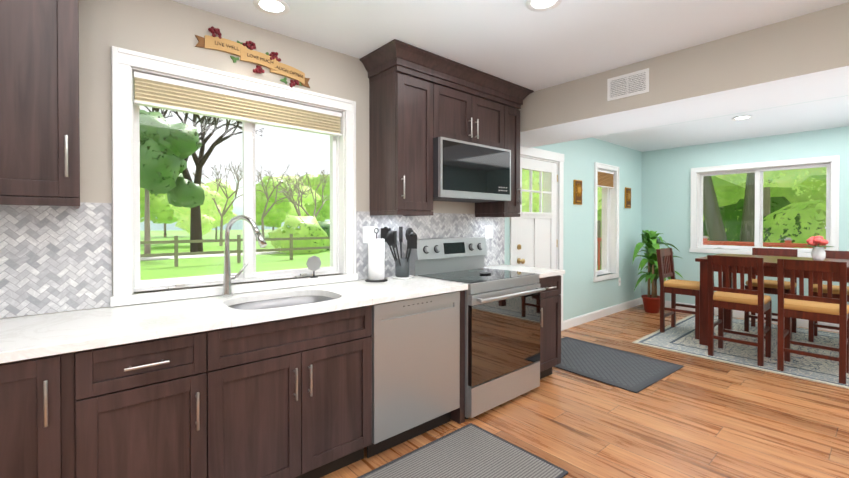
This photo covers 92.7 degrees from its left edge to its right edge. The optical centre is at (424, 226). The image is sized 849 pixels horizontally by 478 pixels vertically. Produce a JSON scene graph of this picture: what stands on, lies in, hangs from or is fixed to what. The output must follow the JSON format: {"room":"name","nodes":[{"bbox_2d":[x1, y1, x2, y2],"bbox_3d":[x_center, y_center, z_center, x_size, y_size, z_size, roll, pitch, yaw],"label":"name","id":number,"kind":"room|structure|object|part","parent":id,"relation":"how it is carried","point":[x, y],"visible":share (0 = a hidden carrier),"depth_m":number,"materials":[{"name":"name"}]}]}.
{"room":"dining room and kitchen","nodes":[
{"label":"dining room and kitchen","id":0,"kind":"room"},
{"bbox_2d":[0,0,503,318],"bbox_3d":[-1.104,0.060,2.400,4.795,2.455,0.200,0,1,-41],"label":"wall","id":1,"kind":"structure","parent":0,"point":[169,29],"depth_m":2.09,"materials":[{"name":"grey paint"}]},
{"bbox_2d":[0,0,79,203],"bbox_3d":[-1.609,-0.635,1.599,0.370,1.048,0.329,0,1,-41],"label":"upper cabinet","id":2,"kind":"object","parent":1,"relation":"attached to","point":[39,113],"depth_m":1.53,"materials":[{"name":"brown wood"}]},
{"bbox_2d":[0,202,111,317],"bbox_3d":[-1.769,0.136,1.681,0.746,0.491,0.006,0,1,-41],"label":"tile backsplash","id":3,"kind":"structure","parent":1,"relation":"attached to","point":[53,259],"depth_m":1.79,"materials":[{"name":"tile"}]},
{"bbox_2d":[110,46,357,306],"bbox_3d":[-1.044,-0.241,2.430,1.354,1.230,0.230,0,1,-41],"label":"window","id":4,"kind":"structure","parent":1,"relation":"in","point":[126,223],"depth_m":2.28,"materials":[{"name":"white"}]},
{"bbox_3d":[-1.061,-0.228,2.450,1.088,1.014,0.041,0,1,-41],"label":"glass","id":5,"kind":"part","parent":4,"relation":"part of","materials":[{"name":"clear glass"}]},
{"bbox_3d":[-1.049,-0.223,2.436,1.168,1.104,0.125,0,1,-41],"label":"frame","id":6,"kind":"part","parent":4,"relation":"part of","materials":[{"name":"white plastic"}]},
{"bbox_2d":[133,71,341,136],"bbox_3d":[-1.010,-0.692,2.388,1.152,0.154,0.044,0,1,-41],"label":"window shade","id":7,"kind":"object","parent":4,"relation":"attached to","point":[155,91],"visible":1,"depth_m":2.29,"materials":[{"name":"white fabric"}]},
{"bbox_2d":[306,256,320,277],"bbox_3d":[-0.708,0.256,2.591,0.100,0.140,0.035,0,1,-41],"label":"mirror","id":8,"kind":"object","parent":4,"relation":"on","point":[313,263],"visible":1,"depth_m":2.58,"materials":[{"name":"silver metal"}]},
{"bbox_2d":[195,26,309,87],"bbox_3d":[-0.965,-0.967,2.353,0.650,0.238,0.033,0,1,-41],"label":"sign plaque","id":9,"kind":"object","parent":1,"relation":"attached to","point":[271,61],"visible":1,"depth_m":2.32,"materials":[{"name":"brown wood"}]},
{"bbox_2d":[368,43,435,214],"bbox_3d":[-0.164,-0.639,2.860,0.320,1.061,0.329,0,1,-41],"label":"upper cabinet","id":10,"kind":"object","parent":1,"relation":"attached to","point":[420,99],"depth_m":2.74,"materials":[{"name":"brown wood"}]},
{"bbox_2d":[356,211,504,279],"bbox_3d":[0.147,0.128,3.355,1.651,0.478,0.006,0,1,-41],"label":"tile backsplash","id":11,"kind":"structure","parent":1,"relation":"attached to","point":[444,225],"depth_m":3.26,"materials":[{"name":"tile"}]},
{"bbox_2d":[363,226,376,242],"bbox_3d":[-0.387,0.058,2.875,0.118,0.118,0.010,0,1,-41],"label":"outlet","id":12,"kind":"object","parent":11,"relation":"attached to","point":[369,232],"visible":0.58,"depth_m":2.87,"materials":[{"name":"white plastic"}]},
{"bbox_2d":[485,226,492,238],"bbox_3d":[0.596,0.051,3.734,0.118,0.118,0.010,0,1,-41],"label":"outlet","id":13,"kind":"object","parent":11,"relation":"attached to","point":[488,232],"visible":0.98,"depth_m":3.73,"materials":[{"name":"white plastic"}]},
{"bbox_2d":[436,59,511,214],"bbox_3d":[0.257,-0.642,3.228,0.916,1.061,0.329,0,1,-41],"label":"upper cabinet","id":14,"kind":"object","parent":1,"relation":"attached to","point":[472,107],"depth_m":3.12,"materials":[{"name":"brown wood"}]},
{"bbox_2d":[433,137,510,202],"bbox_3d":[0.283,-0.415,3.199,0.792,0.419,0.392,0,1,-41],"label":"over-the-range microwave","id":15,"kind":"object","parent":14,"relation":"attached to","point":[465,171],"visible":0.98,"depth_m":3.00,"materials":[{"name":"silver metal"}]},
{"bbox_2d":[512,87,523,214],"bbox_3d":[0.643,-0.645,3.565,0.227,1.061,0.329,0,1,-41],"label":"upper cabinet","id":16,"kind":"object","parent":1,"relation":"attached to","point":[517,92],"depth_m":3.48,"materials":[{"name":"brown wood"}]},
{"bbox_2d":[172,0,848,151],"bbox_3d":[1.750,-1.185,2.113,8.730,0.040,4.730,0,1,-41],"label":"ceiling","id":17,"kind":"structure","parent":0,"point":[519,42],"depth_m":2.44,"materials":[{"name":"white paint"}]},
{"bbox_2d":[253,0,289,14],"bbox_3d":[-0.801,-1.159,2.123,0.180,0.010,0.180,0,1,-41],"label":"recessed light","id":18,"kind":"object","parent":17,"relation":"in","point":[276,7],"visible":0.96,"depth_m":2.13,"materials":[{"name":"white plastic"}]},
{"bbox_2d":[526,0,561,11],"bbox_3d":[0.614,-1.158,2.084,0.180,0.010,0.180,0,1,-41],"label":"recessed light","id":19,"kind":"object","parent":17,"relation":"in","point":[539,5],"visible":0.98,"depth_m":2.11,"materials":[{"name":"white plastic"}]},
{"bbox_2d":[519,2,848,147],"bbox_3d":[2.293,-1.007,2.557,0.730,0.325,4.380,0,1,-41],"label":"soffit","id":20,"kind":"structure","parent":17,"relation":"attached to","point":[800,59],"depth_m":2.65,"materials":[{"name":"grey paint"}]},
{"bbox_2d":[607,68,648,100],"bbox_3d":[1.471,-1.025,2.934,0.011,0.165,0.290,0,1,-41],"label":"air vent grille","id":21,"kind":"object","parent":20,"relation":"attached to","point":[629,84],"visible":1,"depth_m":2.93,"materials":[{"name":"white metal"}]},
{"bbox_2d":[732,115,752,119],"bbox_3d":[3.441,-1.178,4.381,0.180,0.010,0.180,0,1,-41],"label":"recessed light","id":22,"kind":"object","parent":17,"relation":"in","point":[744,117],"visible":1,"depth_m":4.37,"materials":[{"name":"white plastic"}]},
{"bbox_2d":[504,138,641,320],"bbox_3d":[2.065,0.034,5.407,3.935,2.455,0.200,0,1,-41],"label":"wall","id":23,"kind":"structure","parent":0,"point":[583,293],"depth_m":5.41,"materials":[{"name":"teal paint"}]},
{"bbox_2d":[516,157,557,268],"bbox_3d":[1.299,0.249,4.592,0.834,2.010,0.118,0,1,-41],"label":"door leaf","id":24,"kind":"structure","parent":23,"relation":"in","point":[536,240],"depth_m":4.62,"materials":[{"name":"white wood"}]},
{"bbox_2d":[510,146,563,330],"bbox_3d":[1.228,0.205,4.661,1.060,2.165,0.224,0,1,-41],"label":"door frame","id":25,"kind":"structure","parent":23,"relation":"attached to","point":[543,155],"depth_m":4.86,"materials":[{"name":"white wood"}]},
{"bbox_3d":[1.268,-0.399,4.610,0.588,0.474,0.006,0,1,-41],"label":"door glass","id":26,"kind":"part","parent":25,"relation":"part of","materials":[{"name":"clear glass"}]},
{"bbox_2d":[573,180,582,204],"bbox_3d":[1.960,-0.437,5.155,0.190,0.310,0.030,0,1,-41],"label":"plaque","id":27,"kind":"object","parent":23,"relation":"attached to","point":[577,192],"visible":1,"depth_m":5.13,"materials":[{"name":"gold metal"}]},
{"bbox_2d":[563,297,641,329],"bbox_3d":[2.586,1.203,5.730,2.400,0.110,0.014,0,1,-41],"label":"baseboard","id":28,"kind":"structure","parent":23,"relation":"attached to","point":[584,318],"depth_m":5.58,"materials":[{"name":"white wood"}]},
{"bbox_2d":[593,162,618,281],"bbox_3d":[2.502,-0.064,5.769,0.754,1.617,0.227,0,1,-41],"label":"window","id":29,"kind":"structure","parent":23,"relation":"in","point":[609,244],"depth_m":5.91,"materials":[{"name":"white wood"}]},
{"bbox_3d":[2.488,-0.060,5.785,0.478,1.373,0.004,0,1,-41],"label":"glass","id":30,"kind":"part","parent":29,"relation":"part of","materials":[{"name":"clear glass"}]},
{"bbox_3d":[2.486,-0.060,5.787,0.574,1.469,0.090,0,1,-41],"label":"frame","id":31,"kind":"part","parent":29,"relation":"part of","materials":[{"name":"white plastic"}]},
{"bbox_2d":[598,169,613,187],"bbox_3d":[2.536,-0.673,5.725,0.558,0.230,0.044,0,1,-41],"label":"blinds","id":32,"kind":"object","parent":29,"relation":"attached to","point":[605,179],"visible":0.75,"depth_m":5.73,"materials":[{"name":"brown"}]},
{"bbox_2d":[625,187,631,207],"bbox_3d":[3.097,-0.435,6.149,0.190,0.310,0.030,0,1,-41],"label":"plaque","id":33,"kind":"object","parent":23,"relation":"attached to","point":[628,196],"visible":1,"depth_m":6.12,"materials":[{"name":"gold metal"}]},
{"bbox_2d":[321,304,848,477],"bbox_3d":[1.750,1.315,2.135,8.730,0.050,4.730,0,1,-41],"label":"floor","id":34,"kind":"structure","parent":0,"point":[696,417],"depth_m":2.64,"materials":[{"name":"brown wood"}]},
{"bbox_2d":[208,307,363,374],"bbox_3d":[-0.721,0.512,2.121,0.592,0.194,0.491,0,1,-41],"label":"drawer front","id":35,"kind":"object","parent":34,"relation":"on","point":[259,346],"depth_m":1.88,"materials":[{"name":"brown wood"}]},
{"bbox_2d":[0,275,467,362],"bbox_3d":[-1.202,0.400,1.757,3.396,0.035,0.637,0,1,-41],"label":"countertop","id":36,"kind":"structure","parent":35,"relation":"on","point":[44,336],"depth_m":1.76,"materials":[{"name":"white stone"}]},
{"bbox_2d":[222,215,266,294],"bbox_3d":[-0.964,0.158,2.158,0.161,0.442,0.273,0,1,-41],"label":"faucet","id":37,"kind":"object","parent":36,"relation":"on","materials":[{"name":"silver metal"}]},
{"bbox_2d":[228,296,337,327],"bbox_3d":[-0.738,0.512,2.142,0.593,0.194,0.437,0,1,-41],"label":"sink basin","id":38,"kind":"object","parent":36,"relation":"in","point":[267,302],"depth_m":2.31,"materials":[{"name":"silver metal"}]},
{"bbox_2d":[365,228,387,281],"bbox_3d":[-0.332,0.191,2.790,0.156,0.364,0.156,0,1,-41],"label":"paper towel holder","id":39,"kind":"object","parent":36,"relation":"on","point":[376,259],"visible":1,"depth_m":2.74,"materials":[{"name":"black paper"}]},
{"bbox_2d":[381,227,416,279],"bbox_3d":[-0.173,0.186,2.915,0.277,0.371,0.269,0,1,-41],"label":"utensil crock","id":40,"kind":"object","parent":36,"relation":"on","point":[388,235],"visible":1,"depth_m":2.87,"materials":[{"name":"grey metal"}]},
{"bbox_2d":[367,291,459,457],"bbox_3d":[-0.219,0.851,2.629,0.669,0.868,0.606,0,1,-41],"label":"dishwasher","id":41,"kind":"object","parent":34,"relation":"on","point":[415,367],"visible":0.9,"depth_m":2.37,"materials":[{"name":"silver metal"}]},
{"bbox_2d":[357,423,567,477],"bbox_3d":[-0.038,1.286,1.878,1.500,0.010,0.685,0,1,-41],"label":"kitchen mat","id":42,"kind":"object","parent":34,"relation":"on","point":[470,450],"visible":0.96,"depth_m":2.20,"materials":[{"name":"grey fabric"}]},
{"bbox_2d":[408,237,545,418],"bbox_3d":[0.410,0.689,3.104,0.796,1.185,0.715,0,1,-41],"label":"range","id":43,"kind":"object","parent":34,"relation":"on","point":[502,336],"visible":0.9,"depth_m":2.91,"materials":[{"name":"silver metal"}]},
{"bbox_2d":[484,264,564,378],"bbox_3d":[0.834,0.822,3.536,0.402,0.910,0.642,0,1,-41],"label":"base cabinet","id":44,"kind":"object","parent":34,"relation":"on","point":[550,322],"visible":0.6,"depth_m":3.36,"materials":[{"name":"brown wood"}]},
{"bbox_2d":[484,264,564,277],"bbox_3d":[0.832,0.385,3.534,0.402,0.035,0.637,0,1,-41],"label":"countertop","id":45,"kind":"structure","parent":44,"relation":"on","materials":[{"name":"white stone"}]},
{"bbox_2d":[554,337,683,392],"bbox_3d":[1.626,1.269,3.865,0.940,0.010,1.200,0,1,-38],"label":"door mat","id":46,"kind":"object","parent":34,"relation":"on","point":[629,371],"visible":0.71,"depth_m":3.69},
{"bbox_2d":[632,230,682,312],"bbox_3d":[3.393,0.652,5.841,0.756,1.210,0.622,0,1,-41],"label":"dracaena plant","id":47,"kind":"object","parent":34,"relation":"on","point":[651,302],"visible":0.85,"depth_m":5.88,"materials":[{"name":"green plant"}]},
{"bbox_2d":[632,314,848,388],"bbox_3d":[4.077,1.266,4.008,2.200,0.012,2.990,0,1,-41],"label":"area rug","id":48,"kind":"object","parent":34,"relation":"on","point":[679,337],"visible":0.58,"depth_m":4.15,"materials":[{"name":"grey carpet"}]},
{"bbox_2d":[656,248,699,338],"bbox_3d":[3.074,0.762,4.803,0.436,0.985,0.457,0,1,-41],"label":"dining chair","id":49,"kind":"object","parent":48,"relation":"on","point":[673,286],"visible":0.85,"depth_m":4.79,"materials":[{"name":"brown wood"}]},
{"bbox_2d":[707,255,771,366],"bbox_3d":[3.057,0.770,3.930,0.457,0.985,0.436,0,1,-41],"label":"dining chair","id":50,"kind":"object","parent":48,"relation":"on","point":[721,299],"visible":1,"depth_m":3.83,"materials":[{"name":"brown wood"}]},
{"bbox_2d":[744,248,797,337],"bbox_3d":[4.134,0.762,4.830,0.457,0.985,0.436,0,1,-41],"label":"dining chair","id":51,"kind":"object","parent":48,"relation":"on","point":[770,286],"visible":0.46,"depth_m":4.83,"materials":[{"name":"brown wood"}]},
{"bbox_2d":[695,253,848,345],"bbox_3d":[3.905,0.802,3.973,1.060,0.920,1.870,0,1,-41],"label":"dining table","id":52,"kind":"object","parent":48,"relation":"on","point":[770,265],"visible":0.54,"depth_m":4.29,"materials":[{"name":"brown wood"}]},
{"bbox_2d":[804,236,833,260],"bbox_3d":[3.934,0.215,4.040,0.224,0.251,0.236,0,1,-41],"label":"vase","id":53,"kind":"object","parent":52,"relation":"on","point":[818,252],"visible":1,"depth_m":4.01,"materials":[{"name":"white ceramic"}]},
{"bbox_2d":[777,259,848,383],"bbox_3d":[3.388,0.773,3.528,0.457,0.985,0.436,0,1,-41],"label":"dining chair","id":54,"kind":"object","parent":48,"relation":"on","point":[821,308],"visible":1,"depth_m":3.42,"materials":[{"name":"brown wood"}]},
{"bbox_2d":[808,250,848,341],"bbox_3d":[4.502,0.766,4.408,0.457,0.985,0.436,0,1,-41],"label":"dining chair","id":55,"kind":"object","parent":48,"relation":"on","point":[814,325],"visible":0.33,"depth_m":4.42,"materials":[{"name":"brown wood"}]},
{"bbox_2d":[641,126,848,312],"bbox_3d":[4.997,0.038,4.928,0.150,2.455,4.380,0,1,-41],"label":"wall","id":56,"kind":"structure","parent":0,"point":[666,184],"depth_m":5.98,"materials":[{"name":"teal paint"}]},
{"bbox_2d":[642,299,838,331],"bbox_3d":[4.935,1.211,4.884,0.014,0.110,4.380,0,1,-41],"label":"baseboard","id":57,"kind":"structure","parent":56,"relation":"attached to","point":[735,313],"depth_m":5.53,"materials":[{"name":"white wood"}]},
{"bbox_2d":[689,155,839,257],"bbox_3d":[4.509,-0.238,5.468,0.182,1.242,1.564,0,1,-41],"label":"window","id":58,"kind":"structure","parent":56,"relation":"in","point":[831,164],"depth_m":5.47,"materials":[{"name":"white"}]},
{"bbox_3d":[4.544,-0.235,5.499,0.041,1.014,1.304,0,1,-41],"label":"glass","id":59,"kind":"part","parent":58,"relation":"part of","materials":[{"name":"clear glass"}]},
{"label":"outside","id":60,"kind":"structure","parent":0,"visible":0},
{"bbox_2d":[139,106,825,279],"bbox_3d":[-43.223,8.911,62.483,245.000,51.007,266.000,0,1,-41],"label":"garden","id":61,"kind":"object","parent":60,"point":[731,205],"depth_m":20.40,"materials":[{"name":"green plant"}]},
{"bbox_3d":[4.297,0.776,5.428,7.215,1.090,8.245,0,1,-41],"label":"deck railing","id":62,"kind":"part","parent":61,"relation":"part of","materials":[{"name":"red"}]}
]}

